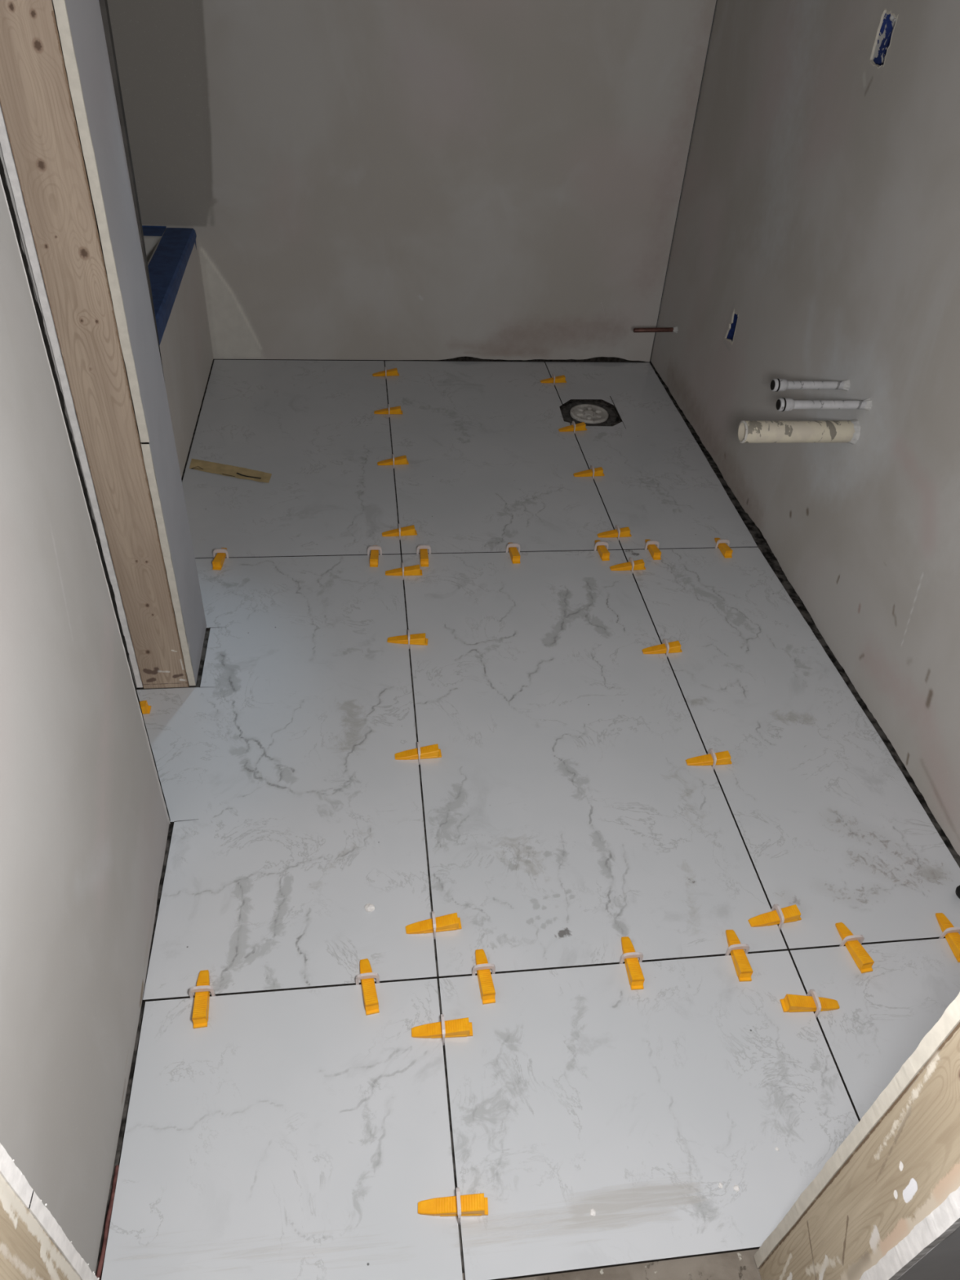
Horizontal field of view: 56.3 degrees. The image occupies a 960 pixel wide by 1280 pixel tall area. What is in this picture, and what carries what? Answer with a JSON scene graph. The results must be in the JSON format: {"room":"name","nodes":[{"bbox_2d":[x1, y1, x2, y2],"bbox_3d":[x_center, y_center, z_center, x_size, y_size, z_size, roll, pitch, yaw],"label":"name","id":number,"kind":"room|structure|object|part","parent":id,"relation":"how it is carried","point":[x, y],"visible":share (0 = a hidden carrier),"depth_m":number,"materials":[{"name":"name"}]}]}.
{"room":"building under construction","nodes":[
{"label":"building under construction","id":0,"kind":"room"},
{"bbox_2d":[0,0,206,1273],"bbox_3d":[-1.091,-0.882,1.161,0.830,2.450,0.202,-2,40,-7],"label":"wall","id":1,"kind":"structure","parent":0,"point":[22,245],"depth_m":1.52,"materials":[{"name":"paint"}]},
{"bbox_2d":[98,0,165,386],"bbox_3d":[-1.001,-1.131,1.110,0.932,1.995,0.016,-2,40,-7],"label":"trim","id":2,"kind":"structure","parent":1,"relation":"attached to","point":[103,3],"depth_m":1.43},
{"bbox_2d":[106,0,716,363],"bbox_3d":[-0.477,-1.959,2.499,2.450,2.459,0.014,-2,40,-7],"label":"wall","id":3,"kind":"structure","parent":0,"point":[444,180],"depth_m":2.89,"materials":[{"name":"paint"}]},
{"bbox_3d":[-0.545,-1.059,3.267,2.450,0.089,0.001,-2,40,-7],"label":"sill plate","id":4,"kind":"part","parent":3,"relation":"part of","materials":[{"name":"grey paint"}]},
{"bbox_2d":[0,991,959,1279],"bbox_3d":[0.057,-0.072,0.306,2.900,2.458,0.124,-2,40,-7],"label":"wall","id":5,"kind":"structure","parent":0,"point":[886,1204],"depth_m":0.85,"materials":[{"name":"brown wood"}]},
{"bbox_2d":[94,360,959,1279],"bbox_3d":[-0.118,0.442,1.624,2.850,0.060,4.800,-2,40,-7],"label":"floor","id":6,"kind":"structure","parent":0,"point":[299,1133],"depth_m":1.64,"materials":[{"name":"tile"}]},
{"bbox_2d":[96,1164,119,1279],"bbox_3d":[-0.484,0.771,1.163,0.007,0.008,0.167,-2,40,-7],"label":"cable","id":7,"kind":"object","parent":6,"relation":"on","point":[116,1171],"visible":0.98,"depth_m":1.17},
{"bbox_2d":[139,700,151,714],"bbox_3d":[-0.735,0.141,1.865,0.094,0.033,0.038,-2,40,-7],"label":"wedge","id":8,"kind":"object","parent":6,"relation":"on","point":[146,708],"visible":0.19,"depth_m":1.87,"materials":[{"name":"orange plastic"}]},
{"bbox_2d":[143,227,213,477],"bbox_3d":[-1.237,-0.683,2.467,0.764,0.442,1.503,-2,40,-7],"label":"bathtub","id":9,"kind":"object","parent":6,"relation":"on","point":[185,344],"visible":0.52,"depth_m":2.74,"materials":[{"name":"paint"}]},
{"bbox_2d":[142,225,166,235],"bbox_3d":[-1.314,-1.307,2.854,0.598,0.004,0.093,-2,40,-7],"label":"tape","id":10,"kind":"object","parent":9,"relation":"on","point":[148,230],"visible":0.12,"depth_m":2.90,"materials":[{"name":"blue plastic"}]},
{"bbox_2d":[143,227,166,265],"bbox_3d":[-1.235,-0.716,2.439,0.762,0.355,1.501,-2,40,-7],"label":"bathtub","id":11,"kind":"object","parent":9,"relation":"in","point":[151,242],"depth_m":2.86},
{"bbox_2d":[147,227,196,345],"bbox_3d":[-0.892,-0.825,2.399,0.091,0.102,1.495,-2,40,-7],"label":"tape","id":12,"kind":"object","parent":9,"relation":"attached to","point":[166,267],"visible":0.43,"depth_m":2.65,"materials":[{"name":"blue plastic"}]},
{"bbox_2d":[188,969,215,1028],"bbox_3d":[-0.434,0.555,1.400,0.038,0.033,0.094,-4,41,-9],"label":"wedge","id":13,"kind":"object","parent":6,"relation":"on","point":[202,989],"visible":1,"depth_m":1.39,"materials":[{"name":"orange plastic"}]},
{"bbox_3d":[-0.433,0.567,1.397,0.022,0.005,0.055,-4,41,-9],"label":"foot rail","id":14,"kind":"part","parent":13,"relation":"part of","materials":[{"name":"orange plastic"}]},
{"bbox_2d":[212,547,228,569],"bbox_3d":[-0.664,-0.214,2.293,0.038,0.033,0.094,2,40,-3],"label":"wedge","id":15,"kind":"object","parent":6,"relation":"on","point":[218,562],"visible":1,"depth_m":2.28,"materials":[{"name":"orange plastic"}]},
{"bbox_2d":[189,458,271,482],"bbox_3d":[-0.737,-0.498,2.636,0.272,0.003,0.063,12,41,9],"label":"tape","id":16,"kind":"object","parent":6,"relation":"on","point":[237,472],"visible":1,"depth_m":2.64,"materials":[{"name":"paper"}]},
{"bbox_2d":[355,958,379,1015],"bbox_3d":[-0.178,0.547,1.431,0.038,0.033,0.094,-7,41,-13],"label":"wedge","id":17,"kind":"object","parent":6,"relation":"on","point":[366,976],"visible":1,"depth_m":1.42,"materials":[{"name":"orange plastic"}]},
{"bbox_2d":[364,902,374,911],"bbox_3d":[-0.191,0.460,1.546,0.016,0.006,0.017,-29,50,-33],"label":"crumb","id":18,"kind":"object","parent":6,"relation":"on","point":[369,907],"visible":1,"depth_m":1.54,"materials":[{"name":"white"}]},
{"bbox_2d":[367,545,382,567],"bbox_3d":[-0.275,-0.226,2.341,0.038,0.033,0.094,1,40,-4],"label":"wedge","id":19,"kind":"object","parent":6,"relation":"on","point":[374,557],"visible":1,"depth_m":2.33,"materials":[{"name":"orange plastic"}]},
{"bbox_2d":[372,366,399,378],"bbox_3d":[-0.336,-0.955,3.200,0.094,0.033,0.038,-6,41,-12],"label":"wedge","id":20,"kind":"object","parent":6,"relation":"on","point":[393,371],"visible":1,"depth_m":3.20,"materials":[{"name":"orange plastic"}]},
{"bbox_2d":[373,404,402,417],"bbox_3d":[-0.304,-0.762,2.975,0.094,0.033,0.038,-2,40,-7],"label":"wedge","id":21,"kind":"object","parent":6,"relation":"on","point":[396,410],"visible":1,"depth_m":2.97,"materials":[{"name":"orange plastic"}]},
{"bbox_2d":[377,453,408,468],"bbox_3d":[-0.264,-0.544,2.719,0.094,0.033,0.038,-6,41,-11],"label":"wedge","id":22,"kind":"object","parent":6,"relation":"on","point":[402,460],"visible":1,"depth_m":2.71,"materials":[{"name":"orange plastic"}]},
{"bbox_3d":[-0.254,-0.539,2.726,0.055,0.005,0.022,-6,41,-11],"label":"foot rail","id":23,"kind":"part","parent":22,"relation":"part of","materials":[{"name":"orange plastic"}]},
{"bbox_2d":[382,524,417,539],"bbox_3d":[-0.218,-0.295,2.428,0.094,0.033,0.038,-5,41,-11],"label":"wedge","id":24,"kind":"object","parent":6,"relation":"on","point":[410,530],"visible":1,"depth_m":2.42,"materials":[{"name":"orange plastic"}]},
{"bbox_3d":[-0.208,-0.290,2.434,0.055,0.005,0.022,-5,41,-11],"label":"foot rail","id":25,"kind":"part","parent":24,"relation":"part of","materials":[{"name":"orange plastic"}]},
{"bbox_2d":[385,562,422,579],"bbox_3d":[-0.195,-0.178,2.291,0.094,0.033,0.038,-2,40,-7],"label":"wedge","id":26,"kind":"object","parent":6,"relation":"on","point":[415,570],"visible":1,"depth_m":2.29,"materials":[{"name":"orange plastic"}]},
{"bbox_3d":[-0.185,-0.173,2.297,0.055,0.005,0.022,-2,40,-7],"label":"foot rail","id":27,"kind":"part","parent":26,"relation":"part of","materials":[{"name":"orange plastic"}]},
{"bbox_2d":[386,629,427,648],"bbox_3d":[-0.168,-0.004,2.087,0.094,0.033,0.038,3,40,-2],"label":"wedge","id":28,"kind":"object","parent":6,"relation":"on","point":[419,638],"visible":1,"depth_m":2.08,"materials":[{"name":"orange plastic"}]},
{"bbox_3d":[-0.158,0.002,2.092,0.055,0.005,0.022,3,40,-2],"label":"foot rail","id":29,"kind":"part","parent":28,"relation":"part of","materials":[{"name":"orange plastic"}]},
{"bbox_2d":[394,742,441,764],"bbox_3d":[-0.125,0.227,1.817,0.094,0.033,0.038,-3,41,-9],"label":"wedge","id":30,"kind":"object","parent":6,"relation":"on","point":[433,751],"visible":1,"depth_m":1.81,"materials":[{"name":"orange plastic"}]},
{"bbox_3d":[-0.115,0.232,1.823,0.055,0.005,0.022,-3,41,-9],"label":"foot rail","id":31,"kind":"part","parent":30,"relation":"part of","materials":[{"name":"orange plastic"}]},
{"bbox_2d":[416,544,431,566],"bbox_3d":[-0.147,-0.228,2.354,0.038,0.033,0.094,-1,40,-6],"label":"wedge","id":32,"kind":"object","parent":6,"relation":"on","point":[424,556],"visible":1,"depth_m":2.35,"materials":[{"name":"orange plastic"}]},
{"bbox_2d":[405,911,462,939],"bbox_3d":[-0.079,0.480,1.520,0.094,0.033,0.038,-4,41,-10],"label":"wedge","id":33,"kind":"object","parent":6,"relation":"on","point":[451,922],"visible":1,"depth_m":1.52,"materials":[{"name":"orange plastic"}]},
{"bbox_3d":[-0.069,0.485,1.526,0.055,0.005,0.022,-4,41,-10],"label":"foot rail","id":34,"kind":"part","parent":33,"relation":"part of","materials":[{"name":"orange plastic"}]},
{"bbox_2d":[411,1013,472,1045],"bbox_3d":[-0.058,0.598,1.382,0.094,0.033,0.038,-1,40,-6],"label":"wedge","id":35,"kind":"object","parent":6,"relation":"on","point":[457,1028],"visible":1,"depth_m":1.38,"materials":[{"name":"orange plastic"}]},
{"bbox_3d":[-0.048,0.603,1.388,0.055,0.005,0.022,-1,40,-6],"label":"foot rail","id":36,"kind":"part","parent":35,"relation":"part of","materials":[{"name":"orange plastic"}]},
{"bbox_2d":[417,1186,488,1225],"bbox_3d":[-0.036,0.754,1.198,0.094,0.033,0.038,1,40,-4],"label":"wedge","id":37,"kind":"object","parent":6,"relation":"on","point":[468,1205],"visible":1,"depth_m":1.20,"materials":[{"name":"orange plastic"}]},
{"bbox_3d":[-0.026,0.760,1.204,0.055,0.005,0.022,1,40,-4],"label":"foot rail","id":38,"kind":"part","parent":37,"relation":"part of","materials":[{"name":"orange plastic"}]},
{"bbox_2d":[471,949,495,1004],"bbox_3d":[0.007,0.540,1.456,0.038,0.033,0.094,-4,41,-10],"label":"wedge","id":39,"kind":"object","parent":6,"relation":"on","point":[487,992],"visible":1,"depth_m":1.45,"materials":[{"name":"orange plastic"}]},
{"bbox_3d":[0.009,0.553,1.453,0.022,0.005,0.055,-4,41,-10],"label":"foot rail","id":40,"kind":"part","parent":39,"relation":"part of","materials":[{"name":"orange plastic"}]},
{"bbox_2d":[506,542,520,564],"bbox_3d":[0.090,-0.238,2.388,0.038,0.033,0.094,-3,41,-8],"label":"wedge","id":41,"kind":"object","parent":6,"relation":"on","point":[515,557],"visible":1,"depth_m":2.38,"materials":[{"name":"orange plastic"}]},
{"bbox_2d":[540,373,566,385],"bbox_3d":[0.265,-0.940,3.236,0.094,0.033,0.038,-4,41,-10],"label":"wedge","id":42,"kind":"object","parent":6,"relation":"on","point":[562,379],"visible":1,"depth_m":3.23,"materials":[{"name":"orange plastic"}]},
{"bbox_2d":[558,421,586,434],"bbox_3d":[0.305,-0.701,2.956,0.094,0.033,0.038,-7,41,-13],"label":"wedge","id":43,"kind":"object","parent":6,"relation":"on","point":[574,427],"visible":1,"depth_m":2.95,"materials":[{"name":"orange plastic"}]},
{"bbox_2d":[573,465,604,479],"bbox_3d":[0.332,-0.511,2.733,0.094,0.033,0.038,-4,41,-10],"label":"wedge","id":44,"kind":"object","parent":6,"relation":"on","point":[593,472],"visible":1,"depth_m":2.73,"materials":[{"name":"orange plastic"}]},
{"bbox_3d":[0.342,-0.507,2.739,0.055,0.005,0.022,-4,41,-10],"label":"foot rail","id":45,"kind":"part","parent":44,"relation":"part of","materials":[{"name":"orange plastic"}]},
{"bbox_2d":[561,401,616,426],"bbox_3d":[0.374,-0.775,3.070,0.188,0.014,0.188,-2,40,-7],"label":"flange","id":46,"kind":"object","parent":6,"relation":"on","point":[592,414],"visible":0.98,"depth_m":3.06,"materials":[{"name":"black plastic"}]},
{"bbox_2d":[590,1208,595,1216],"bbox_3d":[0.152,0.771,1.209,0.008,0.003,0.009,7,40,3],"label":"crumb","id":47,"kind":"object","parent":6,"relation":"on","point":[593,1212],"visible":1,"depth_m":1.21,"materials":[{"name":"white"}]},
{"bbox_2d":[594,539,609,560],"bbox_3d":[0.329,-0.249,2.421,0.038,0.033,0.094,-3,41,-9],"label":"wedge","id":48,"kind":"object","parent":6,"relation":"on","point":[603,552],"visible":1,"depth_m":2.41,"materials":[{"name":"orange plastic"}]},
{"bbox_2d":[597,524,631,540],"bbox_3d":[0.372,-0.297,2.483,0.094,0.033,0.038,-3,41,-9],"label":"wedge","id":49,"kind":"object","parent":6,"relation":"on","point":[618,532],"visible":1,"depth_m":2.48,"materials":[{"name":"orange plastic"}]},
{"bbox_3d":[0.382,-0.293,2.489,0.055,0.005,0.022,-3,41,-9],"label":"foot rail","id":50,"kind":"part","parent":49,"relation":"part of","materials":[{"name":"orange plastic"}]},
{"bbox_2d":[609,557,645,573],"bbox_3d":[0.390,-0.197,2.365,0.094,0.033,0.038,-3,41,-9],"label":"wedge","id":51,"kind":"object","parent":6,"relation":"on","point":[632,565],"visible":1,"depth_m":2.36,"materials":[{"name":"orange plastic"}]},
{"bbox_3d":[0.400,-0.193,2.371,0.055,0.005,0.022,-3,41,-9],"label":"foot rail","id":52,"kind":"part","parent":51,"relation":"part of","materials":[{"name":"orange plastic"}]},
{"bbox_2d":[618,936,644,990],"bbox_3d":[0.252,0.531,1.489,0.038,0.033,0.094,-1,40,-6],"label":"wedge","id":53,"kind":"object","parent":6,"relation":"on","point":[635,975],"visible":1,"depth_m":1.48,"materials":[{"name":"orange plastic"}]},
{"bbox_3d":[0.253,0.543,1.486,0.022,0.005,0.055,-1,40,-6],"label":"foot rail","id":54,"kind":"part","parent":53,"relation":"part of","materials":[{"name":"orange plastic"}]},
{"bbox_2d":[644,539,661,559],"bbox_3d":[0.469,-0.253,2.438,0.038,0.033,0.094,-3,41,-9],"label":"wedge","id":55,"kind":"object","parent":6,"relation":"on","point":[655,552],"visible":1,"depth_m":2.43,"materials":[{"name":"orange plastic"}]},
{"bbox_2d":[641,639,682,657],"bbox_3d":[0.429,0.018,2.113,0.094,0.033,0.038,-4,41,-9],"label":"wedge","id":56,"kind":"object","parent":6,"relation":"on","point":[666,647],"visible":1,"depth_m":2.11,"materials":[{"name":"orange plastic"}]},
{"bbox_3d":[0.439,0.023,2.119,0.055,0.005,0.022,-4,41,-9],"label":"foot rail","id":57,"kind":"part","parent":56,"relation":"part of","materials":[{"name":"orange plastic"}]},
{"bbox_2d":[685,748,732,769],"bbox_3d":[0.472,0.244,1.849,0.094,0.033,0.038,-2,40,-7],"label":"wedge","id":58,"kind":"object","parent":6,"relation":"on","point":[712,758],"visible":1,"depth_m":1.84,"materials":[{"name":"orange plastic"}]},
{"bbox_3d":[0.482,0.249,1.855,0.055,0.005,0.022,-2,40,-7],"label":"foot rail","id":59,"kind":"part","parent":58,"relation":"part of","materials":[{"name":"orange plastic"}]},
{"bbox_2d":[718,1182,723,1188],"bbox_3d":[0.334,0.755,1.244,0.006,0.002,0.007,8,40,5],"label":"crumb","id":60,"kind":"object","parent":6,"relation":"on","point":[720,1184],"visible":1,"depth_m":1.24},
{"bbox_2d":[714,537,733,558],"bbox_3d":[0.667,-0.260,2.464,0.038,0.033,0.094,-3,41,-9],"label":"wedge","id":61,"kind":"object","parent":6,"relation":"on","point":[725,549],"visible":1,"depth_m":2.45,"materials":[{"name":"orange plastic"}]},
{"bbox_2d":[733,1184,739,1192],"bbox_3d":[0.355,0.758,1.241,0.008,0.003,0.008,18,42,16],"label":"crumb","id":62,"kind":"object","parent":6,"relation":"on","point":[735,1188],"visible":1,"depth_m":1.24,"materials":[{"name":"white"}]},
{"bbox_2d":[724,929,753,982],"bbox_3d":[0.435,0.526,1.511,0.038,0.033,0.094,0,40,-5],"label":"wedge","id":63,"kind":"object","parent":6,"relation":"on","point":[744,970],"visible":1,"depth_m":1.50,"materials":[{"name":"orange plastic"}]},
{"bbox_3d":[0.435,0.538,1.508,0.022,0.005,0.055,0,40,-5],"label":"foot rail","id":64,"kind":"part","parent":63,"relation":"part of","materials":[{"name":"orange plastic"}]},
{"bbox_2d":[747,903,801,930],"bbox_3d":[0.516,0.483,1.569,0.094,0.033,0.038,-6,41,-12],"label":"wedge","id":65,"kind":"object","parent":6,"relation":"on","point":[790,913],"visible":1,"depth_m":1.56,"materials":[{"name":"orange plastic"}]},
{"bbox_3d":[0.526,0.487,1.576,0.055,0.005,0.022,-6,41,-12],"label":"foot rail","id":66,"kind":"part","parent":65,"relation":"part of","materials":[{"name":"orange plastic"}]},
{"bbox_2d":[779,989,839,1017],"bbox_3d":[0.535,0.585,1.449,0.094,0.033,0.038,1,40,-4],"label":"wedge","id":67,"kind":"object","parent":6,"relation":"on","point":[791,1002],"visible":1,"depth_m":1.45,"materials":[{"name":"orange plastic"}]},
{"bbox_3d":[0.524,0.591,1.453,0.055,0.005,0.022,1,40,-4],"label":"foot rail","id":68,"kind":"part","parent":67,"relation":"part of","materials":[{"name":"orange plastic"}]},
{"bbox_2d":[835,922,874,973],"bbox_3d":[0.640,0.520,1.535,0.038,0.033,0.094,-6,41,-12],"label":"wedge","id":69,"kind":"object","parent":6,"relation":"on","point":[864,962],"visible":1,"depth_m":1.53,"materials":[{"name":"orange plastic"}]},
{"bbox_3d":[0.642,0.533,1.532,0.022,0.005,0.055,-6,41,-12],"label":"foot rail","id":70,"kind":"part","parent":69,"relation":"part of","materials":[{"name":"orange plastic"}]},
{"bbox_2d":[935,912,959,962],"bbox_3d":[0.823,0.512,1.561,0.038,0.033,0.094,0,40,-5],"label":"wedge","id":71,"kind":"object","parent":6,"relation":"on","point":[951,934],"visible":1,"depth_m":1.56,"materials":[{"name":"orange plastic"}]},
{"bbox_3d":[0.823,0.524,1.558,0.022,0.005,0.055,0,40,-5],"label":"foot rail","id":72,"kind":"part","parent":71,"relation":"part of","materials":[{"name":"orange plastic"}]},
{"bbox_2d":[955,884,959,898],"bbox_3d":[0.886,0.457,1.626,0.046,0.028,0.028,-2,40,-7],"label":"hose","id":73,"kind":"object","parent":6,"relation":"on","point":[957,889],"visible":1,"depth_m":1.62,"materials":[{"name":"black rubber"}]},
{"bbox_2d":[650,0,959,856],"bbox_3d":[0.894,-1.036,1.524,0.019,2.459,3.000,-2,40,-7],"label":"wall","id":74,"kind":"structure","parent":0,"point":[820,203],"depth_m":2.04,"materials":[{"name":"paint"}]},
{"bbox_2d":[633,325,678,333],"bbox_3d":[0.613,-1.080,3.126,0.161,0.024,0.026,-3,41,-6],"label":"copper pipe","id":75,"kind":"object","parent":74,"relation":"attached to","point":[674,329],"visible":1,"depth_m":3.12,"materials":[{"name":"brown metal"}]},
{"bbox_2d":[724,308,738,345],"bbox_3d":[0.765,-0.931,2.668,0.035,0.106,0.069,-2,40,-7],"label":"electrical box","id":76,"kind":"object","parent":74,"relation":"attached to","point":[730,335],"visible":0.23,"depth_m":2.69,"materials":[{"name":"blue plastic"}]},
{"bbox_3d":[0.837,-0.131,2.287,0.014,0.089,3.000,-2,40,-7],"label":"sill plate","id":77,"kind":"part","parent":74,"relation":"part of","materials":[{"name":"grey paint"}]},
{"bbox_2d":[737,418,860,444],"bbox_3d":[0.714,-0.466,2.005,0.271,0.058,0.058,-2,40,-7],"label":"drain pipe","id":78,"kind":"object","parent":74,"relation":"attached to","point":[753,431],"visible":1,"depth_m":1.99,"materials":[{"name":"beige plastic"}]},
{"bbox_2d":[770,378,850,391],"bbox_3d":[0.750,-0.577,2.031,0.186,0.030,0.029,-2,40,-7],"label":"supply pipe","id":79,"kind":"object","parent":74,"relation":"attached to","point":[776,384],"visible":1,"depth_m":2.02,"materials":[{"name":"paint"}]},
{"bbox_2d":[776,397,871,411],"bbox_3d":[0.748,-0.509,1.944,0.215,0.029,0.029,-2,40,-7],"label":"supply pipe","id":80,"kind":"object","parent":74,"relation":"attached to","point":[783,404],"visible":1,"depth_m":1.94,"materials":[{"name":"paint"}]},
{"bbox_2d":[870,8,898,68],"bbox_3d":[0.854,-1.249,1.866,0.035,0.106,0.077,-2,40,-7],"label":"electrical box","id":81,"kind":"object","parent":74,"relation":"attached to","point":[885,30],"visible":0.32,"depth_m":1.89,"materials":[{"name":"blue paint"}]}
]}

